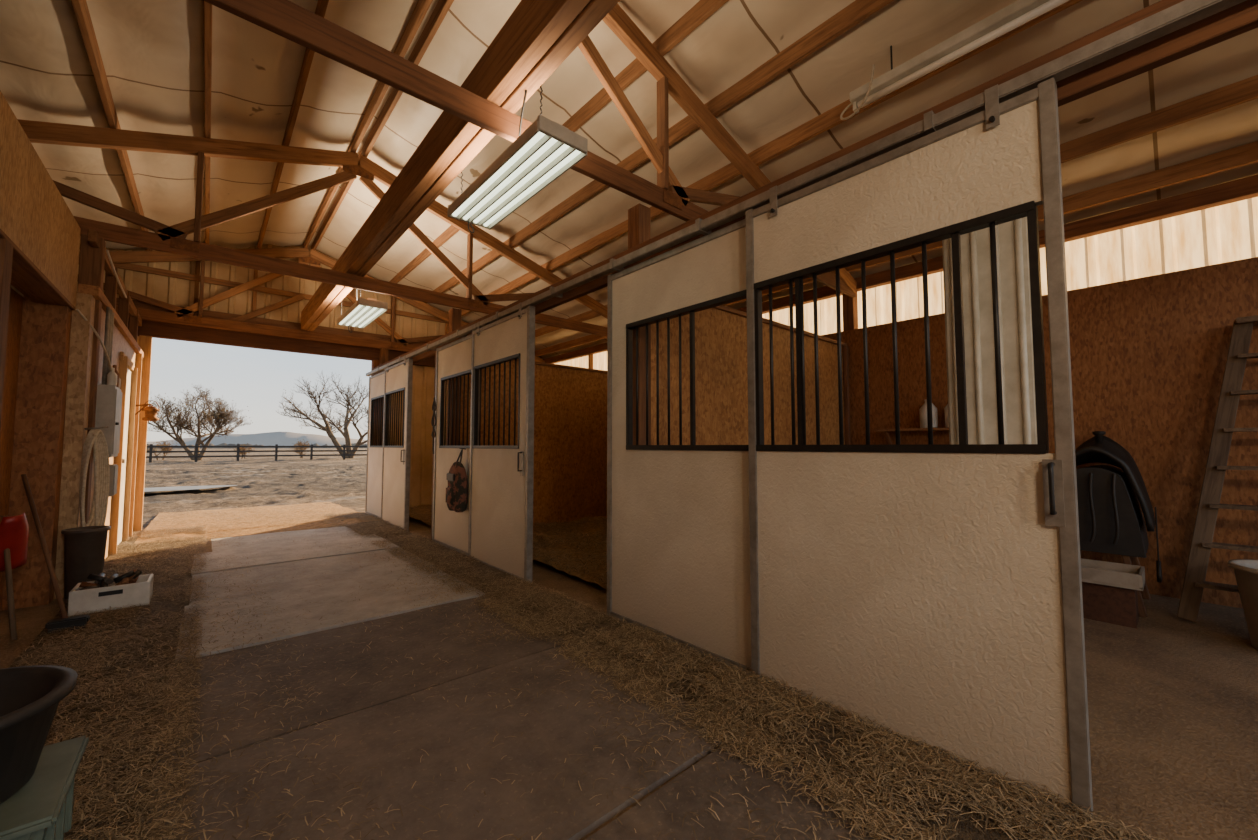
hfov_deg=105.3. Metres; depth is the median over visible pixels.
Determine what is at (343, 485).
yard
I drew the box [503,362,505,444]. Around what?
bar
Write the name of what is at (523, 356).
board
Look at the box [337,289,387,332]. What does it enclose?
fluorescent light fixture
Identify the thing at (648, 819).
concrete slab
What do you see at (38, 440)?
wall
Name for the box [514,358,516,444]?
bar
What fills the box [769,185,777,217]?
hanger plate
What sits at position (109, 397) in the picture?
electrical panel
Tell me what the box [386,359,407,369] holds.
channel
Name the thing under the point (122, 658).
straw
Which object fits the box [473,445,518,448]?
window rail
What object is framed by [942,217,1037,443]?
metal panel
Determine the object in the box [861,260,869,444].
bar
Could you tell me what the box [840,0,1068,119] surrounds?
light
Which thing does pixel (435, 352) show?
stile
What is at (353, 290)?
stud
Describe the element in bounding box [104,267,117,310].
stud
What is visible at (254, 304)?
stud
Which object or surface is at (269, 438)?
hills
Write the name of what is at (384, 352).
support post
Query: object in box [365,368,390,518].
panel
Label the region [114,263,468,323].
beam
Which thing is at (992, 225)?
bar
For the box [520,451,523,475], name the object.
plate
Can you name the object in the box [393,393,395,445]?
bar
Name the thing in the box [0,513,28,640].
shovel
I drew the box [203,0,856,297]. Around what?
roof truss
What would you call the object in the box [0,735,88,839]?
storage bin
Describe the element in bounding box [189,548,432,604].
concrete slab
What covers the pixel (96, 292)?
plate
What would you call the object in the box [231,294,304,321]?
brace
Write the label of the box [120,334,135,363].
wall
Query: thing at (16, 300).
wall
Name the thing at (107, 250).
cable
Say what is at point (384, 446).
window rail
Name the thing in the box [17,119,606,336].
roof truss
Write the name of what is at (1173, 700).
floor
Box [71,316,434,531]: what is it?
door frame
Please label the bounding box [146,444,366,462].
rail fence
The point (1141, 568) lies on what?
tray
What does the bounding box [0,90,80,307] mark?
wall panel
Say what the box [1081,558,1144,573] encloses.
tray
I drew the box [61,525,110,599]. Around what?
bucket
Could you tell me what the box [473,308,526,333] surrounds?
channel
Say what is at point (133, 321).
stud
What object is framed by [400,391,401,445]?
bar
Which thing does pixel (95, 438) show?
coil
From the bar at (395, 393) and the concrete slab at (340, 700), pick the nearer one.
the concrete slab at (340, 700)
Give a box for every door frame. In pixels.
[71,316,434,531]
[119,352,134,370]
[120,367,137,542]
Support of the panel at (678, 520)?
on the floor
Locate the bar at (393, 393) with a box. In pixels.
[391,393,393,445]
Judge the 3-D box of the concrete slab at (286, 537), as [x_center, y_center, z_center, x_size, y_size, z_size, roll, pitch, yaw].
[-4.436,1.530,6.245,1.506,0.019,1.031,3,-4,-41]
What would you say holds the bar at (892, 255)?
on the door at (1069, 539)
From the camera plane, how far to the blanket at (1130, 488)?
3.51 m
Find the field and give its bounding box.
[146,448,366,455]
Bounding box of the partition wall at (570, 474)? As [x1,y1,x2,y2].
[460,361,606,525]
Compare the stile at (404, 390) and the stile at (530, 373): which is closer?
the stile at (530, 373)
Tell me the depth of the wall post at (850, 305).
5.86 m
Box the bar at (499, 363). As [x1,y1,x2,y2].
[498,363,500,444]
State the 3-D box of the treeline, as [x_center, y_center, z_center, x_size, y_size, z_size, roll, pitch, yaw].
[-173.637,14.240,273.034,620.000,4.093,4.000,3,-4,-41]
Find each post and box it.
[0,238,12,427]
[78,234,105,523]
[377,348,388,445]
[446,308,460,444]
[628,203,650,444]
[842,292,857,330]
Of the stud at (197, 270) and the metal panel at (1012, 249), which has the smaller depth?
the metal panel at (1012, 249)
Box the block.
[588,354,592,368]
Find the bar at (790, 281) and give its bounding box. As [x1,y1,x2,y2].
[789,280,795,444]
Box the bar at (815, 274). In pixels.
[813,273,819,444]
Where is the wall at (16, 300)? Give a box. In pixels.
[0,287,22,611]
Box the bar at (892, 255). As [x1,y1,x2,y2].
[890,251,899,444]
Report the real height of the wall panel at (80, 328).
2.450 m
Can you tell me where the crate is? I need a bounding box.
[68,569,153,615]
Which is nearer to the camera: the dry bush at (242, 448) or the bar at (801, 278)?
the bar at (801, 278)
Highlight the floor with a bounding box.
[0,511,1257,839]
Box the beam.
[116,297,541,358]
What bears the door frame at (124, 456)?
attached to the board
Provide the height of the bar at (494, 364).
0.850 m
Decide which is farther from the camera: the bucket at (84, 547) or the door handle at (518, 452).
the door handle at (518, 452)
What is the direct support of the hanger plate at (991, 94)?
hanging from the door track
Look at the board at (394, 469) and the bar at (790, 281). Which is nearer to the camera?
the bar at (790, 281)
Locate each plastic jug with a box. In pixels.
[919,399,937,427]
[944,404,948,426]
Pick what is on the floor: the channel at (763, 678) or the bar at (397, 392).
the channel at (763, 678)
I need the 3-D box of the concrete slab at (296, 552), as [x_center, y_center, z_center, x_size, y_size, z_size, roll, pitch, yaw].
[-3.725,1.482,5.434,1.809,0.026,1.093,3,-4,-41]
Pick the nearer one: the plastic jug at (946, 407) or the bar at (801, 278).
the bar at (801, 278)
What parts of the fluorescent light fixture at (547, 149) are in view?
power cord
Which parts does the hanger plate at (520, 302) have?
plate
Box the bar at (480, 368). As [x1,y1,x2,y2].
[479,368,481,444]
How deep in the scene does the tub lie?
1.30 m
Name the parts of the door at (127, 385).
panel, panel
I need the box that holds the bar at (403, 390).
[402,390,403,445]
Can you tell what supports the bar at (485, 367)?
on the panel at (498, 489)
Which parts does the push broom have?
handle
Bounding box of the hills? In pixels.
[147,432,366,445]
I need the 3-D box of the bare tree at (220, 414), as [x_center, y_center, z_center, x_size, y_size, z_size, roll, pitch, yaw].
[-38.506,0.344,41.947,6.193,7.014,7.763,-2,-4,28]
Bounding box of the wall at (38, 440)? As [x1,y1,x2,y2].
[2,295,71,610]
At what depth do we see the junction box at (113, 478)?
4.60 m
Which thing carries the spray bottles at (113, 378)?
on the electrical panel at (109, 397)
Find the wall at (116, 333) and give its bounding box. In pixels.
[78,296,120,558]
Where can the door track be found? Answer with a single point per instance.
(1163, 32)
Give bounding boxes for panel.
[54,293,91,598]
[93,307,121,457]
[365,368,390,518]
[432,330,479,555]
[471,448,525,577]
[554,197,1257,370]
[607,219,751,674]
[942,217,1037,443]
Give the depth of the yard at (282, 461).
36.96 m
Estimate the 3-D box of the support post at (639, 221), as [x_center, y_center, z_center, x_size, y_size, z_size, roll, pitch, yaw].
[0.078,-0.107,3.567,0.120,3.000,0.130,3,-4,-41]
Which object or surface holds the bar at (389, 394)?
on the board at (394, 469)
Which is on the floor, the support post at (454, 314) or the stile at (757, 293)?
the support post at (454, 314)
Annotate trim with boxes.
[128,353,141,536]
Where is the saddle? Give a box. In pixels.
[1075,431,1161,616]
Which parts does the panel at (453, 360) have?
window rail, window rail, steel stile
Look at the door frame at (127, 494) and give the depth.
6.05 m
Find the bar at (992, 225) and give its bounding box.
[989,223,1003,443]
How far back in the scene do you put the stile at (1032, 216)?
1.65 m
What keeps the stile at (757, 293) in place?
on the door at (1069, 539)
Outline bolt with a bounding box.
[988,116,994,122]
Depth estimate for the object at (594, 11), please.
2.76 m
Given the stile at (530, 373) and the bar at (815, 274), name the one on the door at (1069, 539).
the bar at (815, 274)
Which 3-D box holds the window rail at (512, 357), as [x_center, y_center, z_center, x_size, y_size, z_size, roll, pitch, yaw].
[-1.315,-0.577,4.793,0.052,0.032,1.000,3,-4,-41]
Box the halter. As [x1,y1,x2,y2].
[431,397,436,453]
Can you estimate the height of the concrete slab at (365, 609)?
0.026 m
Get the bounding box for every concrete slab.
[145,642,737,839]
[151,596,565,776]
[175,567,484,660]
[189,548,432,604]
[191,535,398,575]
[211,526,359,551]
[585,734,939,839]
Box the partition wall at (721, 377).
[651,308,844,444]
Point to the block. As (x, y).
(590, 356)
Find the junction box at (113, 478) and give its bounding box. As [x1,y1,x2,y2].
[109,464,117,495]
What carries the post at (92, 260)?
on the floor
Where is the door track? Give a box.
[366,0,1257,375]
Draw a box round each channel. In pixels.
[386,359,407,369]
[470,556,523,580]
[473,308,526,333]
[752,87,1038,217]
[763,678,1071,809]
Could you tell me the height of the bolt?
0.018 m
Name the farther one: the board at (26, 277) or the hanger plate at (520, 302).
the hanger plate at (520, 302)
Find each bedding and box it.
[409,505,431,524]
[533,513,606,588]
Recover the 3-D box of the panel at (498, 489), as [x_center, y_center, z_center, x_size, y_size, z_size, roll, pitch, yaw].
[-1.276,0.849,4.670,0.036,1.140,1.160,3,-4,-41]
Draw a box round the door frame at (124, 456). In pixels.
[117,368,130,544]
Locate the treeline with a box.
[147,443,366,448]
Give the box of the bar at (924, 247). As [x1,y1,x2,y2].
[921,242,932,443]
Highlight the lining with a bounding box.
[820,257,1257,607]
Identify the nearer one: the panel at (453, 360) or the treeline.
the panel at (453, 360)
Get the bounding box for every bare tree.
[147,385,252,459]
[276,371,368,457]
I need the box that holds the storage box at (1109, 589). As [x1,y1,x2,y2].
[1081,558,1144,628]
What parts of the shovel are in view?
handle, blade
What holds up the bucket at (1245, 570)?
on the floor
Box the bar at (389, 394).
[387,394,389,445]
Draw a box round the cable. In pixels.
[76,249,126,370]
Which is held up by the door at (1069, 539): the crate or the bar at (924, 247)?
the bar at (924, 247)
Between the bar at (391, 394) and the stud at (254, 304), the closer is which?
the bar at (391, 394)
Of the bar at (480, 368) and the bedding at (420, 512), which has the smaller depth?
the bar at (480, 368)
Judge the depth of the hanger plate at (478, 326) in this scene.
5.08 m
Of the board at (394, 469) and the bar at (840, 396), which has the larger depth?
the board at (394, 469)
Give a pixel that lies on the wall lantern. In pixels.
(150, 411)
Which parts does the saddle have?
saddle seat, rack leg, rack leg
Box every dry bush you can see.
[146,440,176,459]
[233,443,254,458]
[290,439,311,457]
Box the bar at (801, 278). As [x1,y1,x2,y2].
[800,277,805,444]
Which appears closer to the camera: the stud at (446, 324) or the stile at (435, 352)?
the stile at (435, 352)
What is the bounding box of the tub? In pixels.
[0,665,77,803]
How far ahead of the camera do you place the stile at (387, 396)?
7.68 m
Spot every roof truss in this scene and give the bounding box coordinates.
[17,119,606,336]
[77,248,544,362]
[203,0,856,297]
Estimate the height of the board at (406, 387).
0.870 m
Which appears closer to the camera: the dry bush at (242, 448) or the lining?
the lining
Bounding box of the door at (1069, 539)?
[745,78,1092,816]
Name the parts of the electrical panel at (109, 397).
cabinet door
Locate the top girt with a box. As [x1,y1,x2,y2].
[543,174,1257,363]
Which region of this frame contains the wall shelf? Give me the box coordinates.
[874,427,948,444]
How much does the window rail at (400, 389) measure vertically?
0.032 m
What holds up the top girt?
attached to the wall post at (850, 305)
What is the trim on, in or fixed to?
attached to the board
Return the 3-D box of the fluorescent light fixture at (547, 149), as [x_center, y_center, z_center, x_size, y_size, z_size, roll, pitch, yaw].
[-0.766,-1.659,3.068,0.326,0.555,1.264,3,-4,-41]
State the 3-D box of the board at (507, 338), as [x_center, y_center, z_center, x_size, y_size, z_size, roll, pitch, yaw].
[-1.276,-0.774,4.758,0.036,0.370,1.160,3,-4,-41]
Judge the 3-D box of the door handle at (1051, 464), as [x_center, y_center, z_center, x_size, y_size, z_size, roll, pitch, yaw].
[1.399,0.226,1.585,0.057,0.173,0.014,3,-4,-41]
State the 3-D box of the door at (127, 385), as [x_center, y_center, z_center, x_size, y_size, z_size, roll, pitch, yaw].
[-5.950,0.432,5.663,0.065,1.750,0.715,3,-4,-41]
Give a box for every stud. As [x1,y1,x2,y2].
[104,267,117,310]
[118,291,129,328]
[129,309,138,341]
[194,261,199,303]
[252,248,257,311]
[350,288,354,330]
[445,323,447,333]
[843,346,850,444]
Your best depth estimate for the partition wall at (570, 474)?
7.32 m
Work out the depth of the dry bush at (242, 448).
46.74 m
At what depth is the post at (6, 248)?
2.57 m
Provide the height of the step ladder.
2.109 m
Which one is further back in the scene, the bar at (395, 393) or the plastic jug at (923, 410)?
the bar at (395, 393)
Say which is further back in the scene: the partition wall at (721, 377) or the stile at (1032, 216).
the partition wall at (721, 377)
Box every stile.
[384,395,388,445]
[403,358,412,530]
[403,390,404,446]
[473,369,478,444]
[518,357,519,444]
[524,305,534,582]
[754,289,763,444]
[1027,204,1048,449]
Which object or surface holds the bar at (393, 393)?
on the board at (394, 469)
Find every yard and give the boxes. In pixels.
[142,465,365,528]
[145,455,366,469]
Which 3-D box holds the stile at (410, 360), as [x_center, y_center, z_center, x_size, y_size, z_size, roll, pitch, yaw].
[-3.137,0.339,6.820,0.060,2.450,0.044,3,-4,-41]
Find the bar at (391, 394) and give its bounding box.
[389,394,391,445]
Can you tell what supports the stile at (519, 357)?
on the panel at (498, 489)
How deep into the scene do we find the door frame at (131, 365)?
5.74 m
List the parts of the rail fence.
post, post, post, rail, rail, rail, post, post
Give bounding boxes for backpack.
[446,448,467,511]
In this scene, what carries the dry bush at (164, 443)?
on the yard at (282, 461)
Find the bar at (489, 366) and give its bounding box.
[488,366,490,444]
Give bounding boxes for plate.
[77,284,143,357]
[477,321,479,335]
[519,302,520,318]
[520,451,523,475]
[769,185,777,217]
[984,84,999,129]
[1042,459,1064,526]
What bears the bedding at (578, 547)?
on the floor
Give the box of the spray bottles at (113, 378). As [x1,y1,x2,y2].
[107,365,120,387]
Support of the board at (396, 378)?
on the board at (406, 387)
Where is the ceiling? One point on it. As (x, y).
(740, 36)
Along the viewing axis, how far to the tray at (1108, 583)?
3.22 m
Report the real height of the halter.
0.714 m
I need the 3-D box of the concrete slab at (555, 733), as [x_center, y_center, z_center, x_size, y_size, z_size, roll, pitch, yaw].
[-0.619,1.288,1.852,1.807,0.027,1.201,3,-4,-41]
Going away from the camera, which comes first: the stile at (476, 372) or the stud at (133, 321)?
the stile at (476, 372)
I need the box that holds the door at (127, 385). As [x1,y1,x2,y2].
[118,383,129,530]
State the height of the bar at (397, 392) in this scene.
0.850 m
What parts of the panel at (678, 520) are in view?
window rail, window rail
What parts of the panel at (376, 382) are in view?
window rail, steel stile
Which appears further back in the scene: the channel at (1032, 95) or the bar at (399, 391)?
the bar at (399, 391)
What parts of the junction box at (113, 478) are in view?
box lid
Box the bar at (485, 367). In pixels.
[483,367,485,444]
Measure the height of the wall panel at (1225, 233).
0.530 m
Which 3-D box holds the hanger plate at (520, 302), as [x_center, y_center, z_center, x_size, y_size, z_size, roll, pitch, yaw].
[-1.002,-1.003,4.412,0.006,0.150,0.040,3,-4,-41]
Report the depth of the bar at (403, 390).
7.03 m
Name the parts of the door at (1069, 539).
steel stile, mullion, window rail, window rail, mullion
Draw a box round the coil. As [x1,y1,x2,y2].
[79,426,109,526]
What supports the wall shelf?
attached to the lining
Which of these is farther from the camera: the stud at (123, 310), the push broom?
the stud at (123, 310)
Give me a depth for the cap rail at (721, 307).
4.81 m
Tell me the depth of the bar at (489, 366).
4.88 m
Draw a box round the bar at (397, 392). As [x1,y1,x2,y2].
[395,392,397,445]
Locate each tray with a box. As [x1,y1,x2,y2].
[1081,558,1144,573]
[1081,567,1142,587]
[1082,579,1144,590]
[1139,566,1144,588]
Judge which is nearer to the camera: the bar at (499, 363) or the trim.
the bar at (499, 363)
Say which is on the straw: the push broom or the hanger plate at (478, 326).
the push broom
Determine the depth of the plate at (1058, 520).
1.59 m
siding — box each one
[57,331,138,536]
[77,244,448,337]
[390,365,446,506]
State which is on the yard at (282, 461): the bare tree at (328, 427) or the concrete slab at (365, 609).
the bare tree at (328, 427)
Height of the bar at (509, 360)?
0.850 m
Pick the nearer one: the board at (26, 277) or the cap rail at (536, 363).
the board at (26, 277)
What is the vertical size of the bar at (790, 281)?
0.850 m
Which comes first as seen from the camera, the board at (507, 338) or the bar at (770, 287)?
the bar at (770, 287)
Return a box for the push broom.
[21,474,89,633]
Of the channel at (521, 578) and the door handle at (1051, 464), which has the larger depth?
the channel at (521, 578)
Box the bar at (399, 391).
[398,391,399,445]
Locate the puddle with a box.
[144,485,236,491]
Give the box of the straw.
[7,500,1163,839]
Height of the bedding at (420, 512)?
0.155 m
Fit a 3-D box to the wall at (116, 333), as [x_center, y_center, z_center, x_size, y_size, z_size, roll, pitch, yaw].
[-5.064,0.223,4.584,0.030,2.450,1.820,3,-4,-41]
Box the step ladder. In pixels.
[1177,315,1257,621]
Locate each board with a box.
[0,229,74,309]
[382,448,404,526]
[386,362,407,392]
[404,387,406,447]
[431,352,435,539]
[474,313,526,365]
[519,352,526,448]
[754,100,1042,282]
[757,451,1071,805]
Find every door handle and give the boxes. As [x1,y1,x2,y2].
[517,452,521,470]
[1048,462,1056,514]
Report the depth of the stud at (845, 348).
5.73 m
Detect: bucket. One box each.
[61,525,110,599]
[1228,559,1257,649]
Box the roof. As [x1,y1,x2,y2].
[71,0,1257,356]
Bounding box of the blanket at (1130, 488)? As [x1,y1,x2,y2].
[1076,465,1148,557]
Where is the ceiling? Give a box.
[0,0,1257,358]
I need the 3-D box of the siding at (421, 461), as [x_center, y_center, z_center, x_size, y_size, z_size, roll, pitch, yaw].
[-3.353,0.287,10.111,3.630,3.120,0.022,3,-4,-41]
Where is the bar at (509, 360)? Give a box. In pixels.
[508,360,510,444]
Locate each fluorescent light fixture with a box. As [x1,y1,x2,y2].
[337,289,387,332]
[447,84,587,232]
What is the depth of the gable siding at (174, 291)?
7.78 m
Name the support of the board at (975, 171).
on the door at (1069, 539)
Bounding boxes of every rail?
[87,229,141,325]
[384,446,403,447]
[385,387,404,394]
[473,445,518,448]
[474,353,519,369]
[512,359,606,372]
[713,305,846,345]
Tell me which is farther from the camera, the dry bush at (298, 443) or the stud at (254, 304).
the dry bush at (298, 443)
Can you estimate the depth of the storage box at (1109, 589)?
3.26 m
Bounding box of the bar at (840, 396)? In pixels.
[835,267,843,444]
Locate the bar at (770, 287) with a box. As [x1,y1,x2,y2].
[769,286,774,444]
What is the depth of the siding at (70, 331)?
6.46 m
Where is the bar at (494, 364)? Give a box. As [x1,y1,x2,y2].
[493,364,495,444]
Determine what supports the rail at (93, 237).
attached to the post at (92, 260)
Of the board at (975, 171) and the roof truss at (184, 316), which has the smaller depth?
the board at (975, 171)
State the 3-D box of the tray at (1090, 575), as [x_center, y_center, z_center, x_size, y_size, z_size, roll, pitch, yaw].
[3.197,1.064,3.289,0.015,0.090,0.440,3,-4,-41]
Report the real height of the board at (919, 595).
1.140 m
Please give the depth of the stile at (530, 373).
4.24 m
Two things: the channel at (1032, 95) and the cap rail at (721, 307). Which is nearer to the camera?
the channel at (1032, 95)
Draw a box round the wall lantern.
[135,400,159,420]

